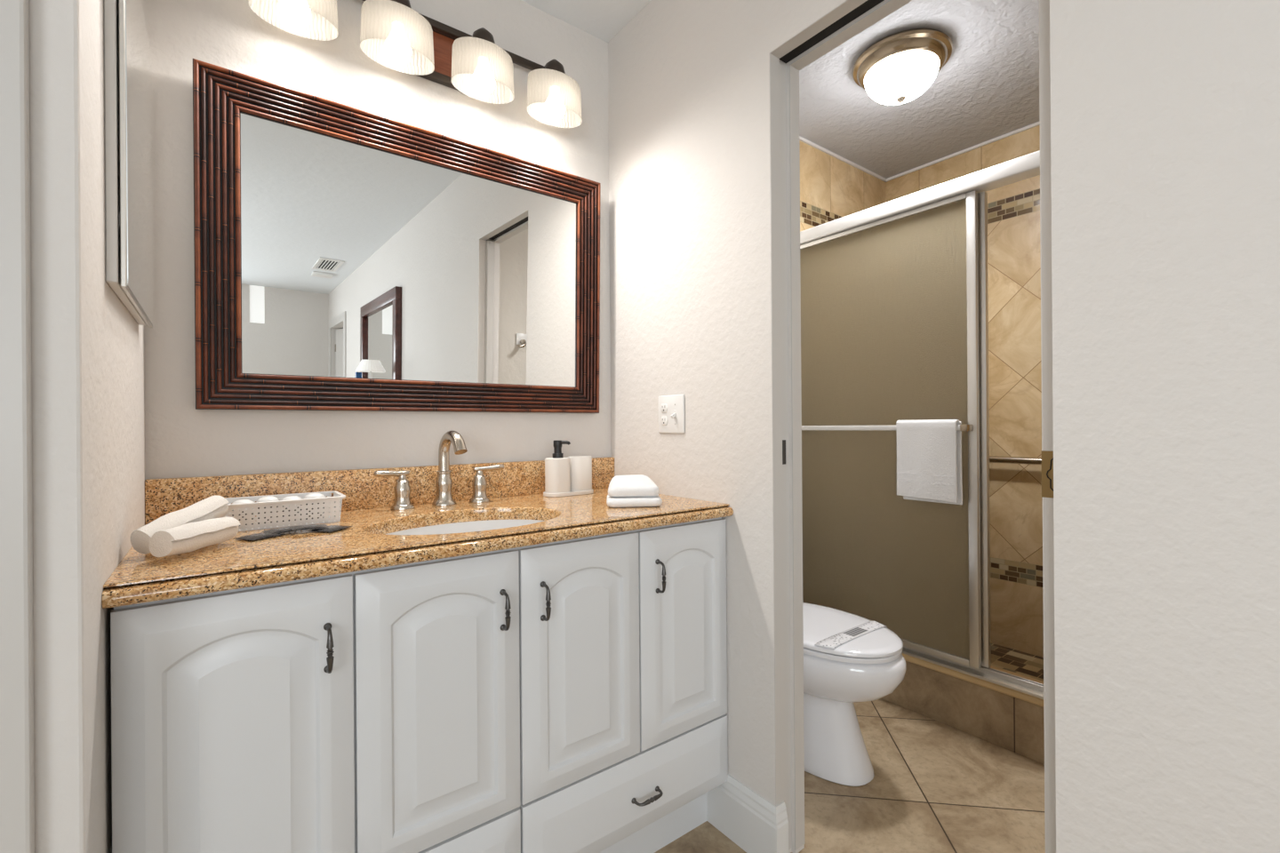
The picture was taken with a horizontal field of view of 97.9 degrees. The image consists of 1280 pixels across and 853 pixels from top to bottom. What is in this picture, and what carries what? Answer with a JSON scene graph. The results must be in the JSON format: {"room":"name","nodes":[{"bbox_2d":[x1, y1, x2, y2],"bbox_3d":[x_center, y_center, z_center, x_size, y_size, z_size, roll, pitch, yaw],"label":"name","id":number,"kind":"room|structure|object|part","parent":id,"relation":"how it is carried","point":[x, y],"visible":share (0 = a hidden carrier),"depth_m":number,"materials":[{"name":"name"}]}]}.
{"room":"bathroom","nodes":[
{"label":"bathroom","id":0,"kind":"room"},
{"bbox_2d":[28,0,145,852],"bbox_3d":[-0.911,-0.112,0.892,0.120,2.440,0.705,0,0,-37],"label":"wall","id":1,"kind":"structure","parent":0,"point":[88,360],"depth_m":0.65,"materials":[{"name":"paint"}]},
{"bbox_2d":[103,0,153,327],"bbox_3d":[-0.879,-0.480,0.965,0.023,0.560,0.416,0,0,-37],"label":"medicine cabinet","id":2,"kind":"object","parent":1,"relation":"attached to","point":[127,52],"visible":1,"depth_m":0.84,"materials":[{"name":"white"}]},
{"bbox_3d":[-0.874,-0.479,0.970,0.006,0.558,0.412,0,0,-37],"label":"door","id":3,"kind":"part","parent":2,"relation":"part of","materials":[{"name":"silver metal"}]},
{"bbox_3d":[-0.873,-0.481,0.976,0.001,0.552,0.403,0,0,-37],"label":"mirror pane","id":4,"kind":"part","parent":2,"relation":"part of","materials":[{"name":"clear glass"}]},
{"bbox_2d":[142,0,885,479],"bbox_3d":[0.109,-0.123,2.188,3.310,2.447,0.130,0,0,-37],"label":"wall","id":5,"kind":"structure","parent":0,"point":[181,440],"depth_m":1.46,"materials":[{"name":"paint"}]},
{"bbox_2d":[144,456,614,524],"bbox_3d":[-0.580,0.164,1.569,1.219,0.104,0.022,0,0,-37],"label":"backsplash","id":6,"kind":"structure","parent":5,"relation":"attached to","point":[362,490],"depth_m":1.45,"materials":[{"name":"stone"}]},
{"bbox_2d":[192,58,600,413],"bbox_3d":[-0.566,-0.426,1.561,1.067,0.772,0.050,0,0,-37],"label":"wall mirror","id":7,"kind":"object","parent":5,"relation":"attached to","point":[347,258],"visible":1,"depth_m":1.47,"materials":[{"name":"brown wood"}]},
{"bbox_3d":[-0.958,-0.423,1.264,0.085,0.772,0.030,0,1,-37],"label":"frame rail","id":8,"kind":"part","parent":7,"relation":"part of","materials":[{"name":"brown wood"}]},
{"bbox_3d":[-0.563,-0.770,1.554,1.067,0.085,0.030,0,1,-37],"label":"frame rail","id":9,"kind":"part","parent":7,"relation":"part of","materials":[{"name":"brown wood"}]},
{"bbox_3d":[-0.569,-0.083,1.568,1.067,0.085,0.030,0,1,-37],"label":"frame rail","id":10,"kind":"part","parent":7,"relation":"part of","materials":[{"name":"brown wood"}]},
{"bbox_2d":[240,112,576,386],"bbox_3d":[-0.570,-0.426,1.566,0.900,0.605,0.008,0,1,-37],"label":"mirror glass","id":11,"kind":"object","parent":7,"relation":"on","point":[364,261],"depth_m":1.49,"materials":[{"name":"white"}]},
{"bbox_3d":[-0.175,-0.429,1.857,0.085,0.772,0.030,0,1,-37],"label":"frame rail","id":12,"kind":"part","parent":7,"relation":"part of","materials":[{"name":"brown wood"}]},
{"bbox_2d":[248,0,581,127],"bbox_3d":[-0.545,-1.036,1.517,0.857,0.192,0.159,0,0,-37],"label":"vanity light","id":13,"kind":"object","parent":5,"relation":"attached to","point":[394,35],"visible":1,"depth_m":1.50,"materials":[{"name":"white glass"}]},
{"bbox_3d":[-0.803,-1.000,1.296,0.178,0.107,0.118,0,0,-37],"label":"lamp shade","id":14,"kind":"part","parent":13,"relation":"part of","materials":[{"name":"white glass"}]},
{"bbox_3d":[-0.803,-0.985,1.296,0.063,0.093,0.063,0,0,-37],"label":"bulb","id":15,"kind":"part","parent":13,"relation":"part of","materials":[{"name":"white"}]},
{"bbox_3d":[-0.622,-1.001,1.433,0.178,0.107,0.118,0,0,-37],"label":"lamp shade","id":16,"kind":"part","parent":13,"relation":"part of","materials":[{"name":"white glass"}]},
{"bbox_3d":[-0.622,-0.986,1.433,0.063,0.093,0.063,0,0,-37],"label":"bulb","id":17,"kind":"part","parent":13,"relation":"part of","materials":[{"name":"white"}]},
{"bbox_3d":[-0.588,-1.055,1.574,0.156,0.116,0.016,0,0,-37],"label":"wood panel","id":18,"kind":"part","parent":13,"relation":"part of","materials":[{"name":"brown wood"}]},
{"bbox_3d":[-0.441,-1.002,1.569,0.178,0.107,0.118,0,0,-37],"label":"lamp shade","id":19,"kind":"part","parent":13,"relation":"part of","materials":[{"name":"white glass"}]},
{"bbox_3d":[-0.441,-0.987,1.569,0.063,0.093,0.063,0,0,-37],"label":"bulb","id":20,"kind":"part","parent":13,"relation":"part of","materials":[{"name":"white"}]},
{"bbox_3d":[-0.261,-1.004,1.706,0.178,0.107,0.118,0,0,-37],"label":"lamp shade","id":21,"kind":"part","parent":13,"relation":"part of","materials":[{"name":"white glass"}]},
{"bbox_3d":[-0.261,-0.989,1.706,0.063,0.093,0.063,0,0,-37],"label":"bulb","id":22,"kind":"part","parent":13,"relation":"part of","materials":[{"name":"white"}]},
{"bbox_2d":[520,0,1039,178],"bbox_3d":[1.372,-1.403,-0.887,4.990,0.107,6.590,0,0,-37],"label":"ceiling","id":23,"kind":"structure","parent":0,"point":[988,88],"depth_m":2.22,"materials":[{"name":"white paint"}]},
{"bbox_2d":[851,28,952,104],"bbox_3d":[0.959,-1.271,2.047,0.336,0.164,0.336,0,0,-37],"label":"ceiling light","id":24,"kind":"object","parent":23,"relation":"attached to","point":[897,68],"visible":1,"depth_m":1.96,"materials":[{"name":"white glass"}]},
{"bbox_2d":[654,698,1045,852],"bbox_3d":[1.390,1.141,-0.901,4.970,0.100,6.570,0,0,-37],"label":"floor","id":25,"kind":"structure","parent":0,"point":[935,787],"depth_m":1.63,"materials":[{"name":"tile"}]},
{"bbox_2d":[110,517,727,852],"bbox_3d":[-0.402,0.677,1.340,1.210,0.853,0.594,0,0,-37],"label":"vanity cabinet","id":26,"kind":"object","parent":25,"relation":"on","point":[570,696],"visible":1,"depth_m":1.03,"materials":[{"name":"white wood"}]},
{"bbox_3d":[-0.612,0.519,0.864,0.303,0.523,0.024,0,0,-37],"label":"door","id":27,"kind":"part","parent":26,"relation":"part of","materials":[{"name":"white wood"}]},
{"bbox_3d":[-0.508,0.367,0.910,0.012,0.082,0.033,0,0,-37],"label":"handle","id":28,"kind":"part","parent":26,"relation":"part of","materials":[{"name":"grey metal"}]},
{"bbox_2d":[101,456,733,608],"bbox_3d":[-0.412,0.179,1.347,1.219,0.136,0.578,0,0,-37],"label":"countertop","id":29,"kind":"structure","parent":26,"relation":"on","point":[515,492],"depth_m":1.23,"materials":[{"name":"stone"}]},
{"bbox_2d":[129,496,227,552],"bbox_3d":[-0.806,0.171,0.983,0.051,0.076,0.160,0,0,6],"label":"rolled washcloth","id":30,"kind":"object","parent":29,"relation":"on","point":[215,507],"visible":0.71,"depth_m":0.96,"materials":[{"name":"white fabric"}]},
{"bbox_2d":[148,515,240,558],"bbox_3d":[-0.760,0.188,0.959,0.050,0.048,0.152,0,0,-1],"label":"rolled washcloth","id":31,"kind":"object","parent":29,"relation":"on","point":[197,535],"visible":1,"depth_m":0.93,"materials":[{"name":"white fabric"}]},
{"bbox_2d":[234,532,284,540],"bbox_3d":[-0.739,0.214,1.083,0.054,0.006,0.064,0,0,21],"label":"sachet","id":32,"kind":"object","parent":29,"relation":"on","point":[260,536],"visible":1,"depth_m":1.07,"materials":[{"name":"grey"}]},
{"bbox_2d":[262,527,295,534],"bbox_3d":[-0.722,0.211,1.129,0.054,0.006,0.064,0,0,41],"label":"sachet","id":33,"kind":"object","parent":29,"relation":"on","point":[284,530],"visible":0.84,"depth_m":1.11,"materials":[{"name":"grey plastic"}]},
{"bbox_2d":[224,490,345,531],"bbox_3d":[-0.803,0.189,1.245,0.243,0.058,0.140,0,0,-37],"label":"plastic basket","id":34,"kind":"object","parent":29,"relation":"on","point":[332,505],"visible":0.77,"depth_m":1.21,"materials":[{"name":"white plastic"}]},
{"bbox_2d":[232,499,253,526],"bbox_3d":[-0.856,0.188,1.201,0.042,0.057,0.042,0,0,-37],"label":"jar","id":35,"kind":"object","parent":34,"relation":"in","point":[240,501],"visible":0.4,"depth_m":1.19,"materials":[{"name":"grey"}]},
{"bbox_3d":[-0.856,0.169,1.201,0.042,0.020,0.042,0,0,-37],"label":"lid","id":36,"kind":"part","parent":35,"relation":"part of","materials":[{"name":"white"}]},
{"bbox_2d":[256,496,278,524],"bbox_3d":[-0.823,0.186,1.231,0.042,0.060,0.042,0,0,-37],"label":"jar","id":37,"kind":"object","parent":34,"relation":"in","point":[268,498],"visible":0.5,"depth_m":1.22,"materials":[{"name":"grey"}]},
{"bbox_3d":[-0.823,0.166,1.231,0.042,0.020,0.042,0,0,-37],"label":"lid","id":38,"kind":"part","parent":37,"relation":"part of","materials":[{"name":"white"}]},
{"bbox_2d":[281,496,302,521],"bbox_3d":[-0.785,0.187,1.256,0.042,0.057,0.042,0,0,-37],"label":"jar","id":39,"kind":"object","parent":34,"relation":"in","point":[290,497],"visible":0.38,"depth_m":1.24,"materials":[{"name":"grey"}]},
{"bbox_3d":[-0.785,0.169,1.256,0.042,0.020,0.042,0,0,-37],"label":"lid","id":40,"kind":"part","parent":39,"relation":"part of","materials":[{"name":"white"}]},
{"bbox_2d":[304,493,324,519],"bbox_3d":[-0.752,0.185,1.286,0.042,0.060,0.042,0,0,-37],"label":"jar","id":41,"kind":"object","parent":34,"relation":"in","point":[310,495],"visible":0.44,"depth_m":1.27,"materials":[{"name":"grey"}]},
{"bbox_3d":[-0.752,0.165,1.286,0.042,0.020,0.042,0,0,-37],"label":"lid","id":42,"kind":"part","parent":41,"relation":"part of","materials":[{"name":"white"}]},
{"bbox_2d":[290,524,328,530],"bbox_3d":[-0.682,0.209,1.150,0.064,0.007,0.054,0,0,-34],"label":"sachet","id":43,"kind":"object","parent":29,"relation":"on","point":[312,526],"visible":1,"depth_m":1.14,"materials":[{"name":"grey plastic"}]},
{"bbox_2d":[308,525,352,532],"bbox_3d":[-0.643,0.213,1.159,0.054,0.006,0.064,0,0,10],"label":"sachet","id":44,"kind":"object","parent":29,"relation":"on","point":[332,528],"visible":0.94,"depth_m":1.14,"materials":[{"name":"grey plastic"}]},
{"bbox_2d":[374,431,503,511],"bbox_3d":[-0.516,0.114,1.486,0.346,0.203,0.139,0,0,-37],"label":"faucet","id":45,"kind":"object","parent":29,"relation":"on","point":[444,483],"visible":1,"depth_m":1.50,"materials":[{"name":"silver metal"}]},
{"bbox_3d":[-0.637,0.122,1.432,0.022,0.018,0.087,0,0,44],"label":"lever","id":46,"kind":"part","parent":45,"relation":"part of","materials":[{"name":"silver metal"}]},
{"bbox_3d":[-0.619,0.171,1.451,0.059,0.092,0.059,0,0,-37],"label":"handle","id":47,"kind":"part","parent":45,"relation":"part of","materials":[{"name":"silver metal"}]},
{"bbox_3d":[-0.512,0.114,1.490,0.064,0.203,0.139,0,0,-37],"label":"spout","id":48,"kind":"part","parent":45,"relation":"part of","materials":[{"name":"silver metal"}]},
{"bbox_3d":[-0.454,0.169,1.576,0.059,0.092,0.059,0,0,-37],"label":"handle","id":49,"kind":"part","parent":45,"relation":"part of","materials":[{"name":"silver metal"}]},
{"bbox_3d":[-0.431,0.120,1.589,0.087,0.018,0.022,0,0,-28],"label":"lever","id":50,"kind":"part","parent":45,"relation":"part of","materials":[{"name":"silver metal"}]},
{"bbox_2d":[385,520,543,535],"bbox_3d":[-0.391,0.315,1.284,0.480,0.136,0.360,0,0,-37],"label":"sink","id":51,"kind":"object","parent":29,"relation":"in","point":[492,524],"visible":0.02,"depth_m":1.44,"materials":[{"name":"white ceramic"}]},
{"bbox_2d":[543,488,593,497],"bbox_3d":[-0.221,0.207,1.731,0.168,0.012,0.075,0,0,-37],"label":"soap tray","id":52,"kind":"object","parent":29,"relation":"on","point":[590,492],"visible":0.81,"depth_m":1.69,"materials":[{"name":"white ceramic"}]},
{"bbox_2d":[544,440,570,493],"bbox_3d":[-0.252,0.124,1.704,0.077,0.160,0.061,0,0,-37],"label":"soap dispenser","id":53,"kind":"object","parent":52,"relation":"on","point":[557,470],"visible":1,"depth_m":1.68,"materials":[{"name":"white ceramic"}]},
{"bbox_2d":[568,456,591,491],"bbox_3d":[-0.190,0.150,1.757,0.077,0.108,0.061,0,0,-37],"label":"tumbler","id":54,"kind":"object","parent":52,"relation":"on","point":[580,467],"visible":0.91,"depth_m":1.73,"materials":[{"name":"white ceramic"}]},
{"bbox_2d":[606,475,662,507],"bbox_3d":[-0.018,0.175,1.514,0.146,0.072,0.152,0,0,-3],"label":"folded towel","id":55,"kind":"object","parent":29,"relation":"on","point":[623,491],"visible":1,"depth_m":1.45,"materials":[{"name":"white fabric"}]},
{"bbox_3d":[-0.367,0.518,1.049,0.302,0.523,0.024,0,0,-37],"label":"door","id":56,"kind":"part","parent":26,"relation":"part of","materials":[{"name":"white wood"}]},
{"bbox_3d":[-0.487,0.875,0.956,0.609,0.177,0.024,0,0,-37],"label":"drawer","id":57,"kind":"part","parent":26,"relation":"part of","materials":[{"name":"white wood"}]},
{"bbox_3d":[-0.264,0.365,1.095,0.012,0.082,0.033,0,0,-37],"label":"handle","id":58,"kind":"part","parent":26,"relation":"part of","materials":[{"name":"grey metal"}]},
{"bbox_3d":[-0.194,0.364,1.148,0.012,0.082,0.033,0,0,-37],"label":"handle","id":59,"kind":"part","parent":26,"relation":"part of","materials":[{"name":"grey metal"}]},
{"bbox_3d":[-0.123,0.516,1.234,0.302,0.523,0.024,0,0,-37],"label":"door","id":60,"kind":"part","parent":26,"relation":"part of","materials":[{"name":"white wood"}]},
{"bbox_3d":[-0.003,0.871,1.323,0.596,0.177,0.024,0,0,-37],"label":"drawer","id":61,"kind":"part","parent":26,"relation":"part of","materials":[{"name":"white wood"}]},
{"bbox_3d":[0.021,0.873,1.308,0.082,0.012,0.033,0,0,-37],"label":"handle","id":62,"kind":"part","parent":26,"relation":"part of","materials":[{"name":"grey metal"}]},
{"bbox_3d":[0.050,0.362,1.333,0.012,0.082,0.033,0,0,-37],"label":"handle","id":63,"kind":"part","parent":26,"relation":"part of","materials":[{"name":"grey metal"}]},
{"bbox_3d":[0.117,0.514,1.415,0.290,0.523,0.024,0,0,-37],"label":"door","id":64,"kind":"part","parent":26,"relation":"part of","materials":[{"name":"white wood"}]},
{"bbox_2d":[802,602,906,786],"bbox_3d":[0.531,0.729,1.932,0.466,0.736,0.775,0,0,-37],"label":"toilet","id":65,"kind":"object","parent":25,"relation":"on","point":[869,667],"visible":0.34,"depth_m":1.71,"materials":[{"name":"white ceramic"}]},
{"bbox_2d":[814,621,885,648],"bbox_3d":[0.671,0.652,1.746,0.332,0.007,0.054,0,0,-37],"label":"band","id":66,"kind":"object","parent":65,"relation":"on","point":[833,642],"visible":1,"depth_m":1.73,"materials":[{"name":"white paper"}]},
{"bbox_3d":[0.589,0.683,1.854,0.364,0.016,0.544,0,0,-37],"label":"seat","id":67,"kind":"part","parent":65,"relation":"part of","materials":[{"name":"white plastic"}]},
{"bbox_3d":[0.589,0.662,1.855,0.366,0.022,0.549,0,0,-37],"label":"lid","id":68,"kind":"part","parent":65,"relation":"part of","materials":[{"name":"white plastic"}]},
{"bbox_2d":[880,661,1044,765],"bbox_3d":[1.229,0.998,1.983,0.120,0.188,1.562,0,0,-37],"label":"shower curb","id":69,"kind":"object","parent":25,"relation":"on","point":[1015,725],"depth_m":1.95,"materials":[{"name":"tile"}]},
{"bbox_2d":[901,653,1043,707],"bbox_3d":[1.228,0.887,1.982,0.146,0.033,1.562,0,0,-37],"label":"trim","id":70,"kind":"structure","parent":69,"relation":"on","point":[995,687],"depth_m":1.94,"materials":[{"name":"brown stone"}]},
{"bbox_2d":[800,150,1043,699],"bbox_3d":[1.177,-0.002,1.949,0.073,1.744,1.562,0,0,-37],"label":"shower frame","id":71,"kind":"object","parent":70,"relation":"on","point":[1027,166],"visible":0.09,"depth_m":1.97,"materials":[{"name":"white metal"}]},
{"bbox_2d":[800,190,981,669],"bbox_3d":[0.923,0.015,2.221,0.067,1.655,0.766,0,0,-37],"label":"shower door","id":72,"kind":"structure","parent":71,"relation":"in","point":[890,306],"depth_m":2.17,"materials":[{"name":"brown glass"}]},
{"bbox_2d":[896,419,962,504],"bbox_3d":[1.045,0.127,2.021,0.034,0.298,0.223,0,0,-37],"label":"hand towel","id":73,"kind":"object","parent":72,"relation":"hanging from","point":[929,452],"visible":1,"depth_m":2.00,"materials":[{"name":"white fabric"}]},
{"bbox_2d":[977,191,991,668],"bbox_3d":[0.976,0.014,2.241,0.022,1.655,0.770,0,0,-37],"label":"shower door","id":74,"kind":"structure","parent":71,"relation":"in","point":[982,196],"depth_m":1.94,"materials":[{"name":"silver metal"}]},
{"bbox_2d":[608,0,1279,852],"bbox_3d":[1.843,-0.133,-0.532,0.115,2.440,6.300,0,0,-37],"label":"wall","id":75,"kind":"structure","parent":0,"point":[1165,114],"depth_m":0.85,"materials":[{"name":"paint"}]},
{"bbox_2d":[658,394,684,433],"bbox_3d":[0.087,-0.035,1.676,0.023,0.116,0.118,0,0,-37],"label":"switch plate","id":76,"kind":"object","parent":75,"relation":"attached to","point":[671,408],"visible":1,"depth_m":1.67,"materials":[{"name":"white plastic"}]},
{"bbox_2d":[660,403,667,412],"bbox_3d":[0.073,-0.055,1.702,0.003,0.027,0.033,0,0,-37],"label":"receptacle","id":77,"kind":"object","parent":76,"relation":"attached to","point":[663,406],"depth_m":1.70,"materials":[{"name":"grey plastic"}]},
{"bbox_2d":[660,416,667,425],"bbox_3d":[0.073,-0.016,1.702,0.003,0.027,0.033,0,0,-37],"label":"receptacle","id":78,"kind":"object","parent":76,"relation":"attached to","point":[663,420],"depth_m":1.70,"materials":[{"name":"grey plastic"}]},
{"bbox_2d":[706,774,788,852],"bbox_3d":[0.278,1.020,1.467,0.045,0.158,0.243,0,0,-37],"label":"baseboard","id":79,"kind":"structure","parent":75,"relation":"attached to","point":[753,823],"depth_m":1.43,"materials":[{"name":"white wood"}]},
{"bbox_2d":[779,0,884,63],"bbox_3d":[0.538,-0.944,1.185,0.041,0.020,0.592,0,0,-37],"label":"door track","id":80,"kind":"structure","parent":75,"relation":"attached to","point":[868,4],"depth_m":1.31,"materials":[{"name":"black metal"}]},
{"bbox_2d":[769,0,912,850],"bbox_3d":[0.546,0.067,1.187,0.114,2.035,0.594,0,0,-37],"label":"door frame","id":81,"kind":"object","parent":75,"relation":"in","point":[778,90],"depth_m":1.42,"materials":[{"name":"white wood"}]},
{"bbox_2d":[782,440,785,464],"bbox_3d":[0.367,0.067,1.421,0.014,0.062,0.002,0,0,-37],"label":"strike plate","id":82,"kind":"object","parent":81,"relation":"attached to","point":[783,441],"visible":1,"depth_m":1.42,"materials":[{"name":"grey metal"}]},
{"bbox_2d":[1038,0,1055,852],"bbox_3d":[0.937,0.079,0.665,0.041,2.006,0.765,0,0,-37],"label":"pocket door","id":83,"kind":"structure","parent":75,"relation":"in","point":[1044,59],"depth_m":0.95,"materials":[{"name":"white wood"}]},
{"bbox_3d":[0.724,0.083,0.948,0.040,0.080,0.057,0,0,-37],"label":"latch plate","id":84,"kind":"part","parent":83,"relation":"part of","materials":[{"name":"gold metal"}]},
{"bbox_2d":[885,125,1043,657],"bbox_3d":[1.919,-0.137,2.436,0.124,2.447,1.682,0,0,-37],"label":"wall","id":85,"kind":"structure","parent":0,"point":[1013,210],"depth_m":2.58,"materials":[{"name":"tile"}]},
{"bbox_2d":[799,121,1039,182],"bbox_3d":[1.494,-1.351,2.196,0.828,0.013,1.562,0,0,-37],"label":"trim","id":86,"kind":"structure","parent":85,"relation":"attached to","point":[806,141],"depth_m":2.76,"materials":[{"name":"white wood"}]},
{"bbox_2d":[989,456,1041,464],"bbox_3d":[1.797,0.155,2.441,0.066,0.076,1.016,0,0,-37],"label":"grab bar","id":87,"kind":"object","parent":85,"relation":"attached to","point":[992,459],"visible":0.06,"depth_m":2.52,"materials":[{"name":"silver metal"}]},
{"bbox_2d":[990,643,1043,681],"bbox_3d":[1.552,1.064,2.227,0.726,0.050,1.562,0,0,-37],"label":"floor","id":88,"kind":"structure","parent":0,"point":[1025,664],"depth_m":2.45,"materials":[{"name":"tile"}]},
{"bbox_3d":[-1.404,-0.109,0.152,1.560,2.440,0.120,0,0,-37],"label":"wall","id":89,"kind":"structure","parent":0,"visible":0},
{"bbox_2d":[0,0,34,852],"bbox_3d":[-1.081,0.059,0.308,1.021,2.100,0.020,0,0,-37],"label":"trim","id":90,"kind":"structure","parent":89,"relation":"attached to","point":[17,750],"depth_m":0.60,"materials":[{"name":"white wood"}]}
]}

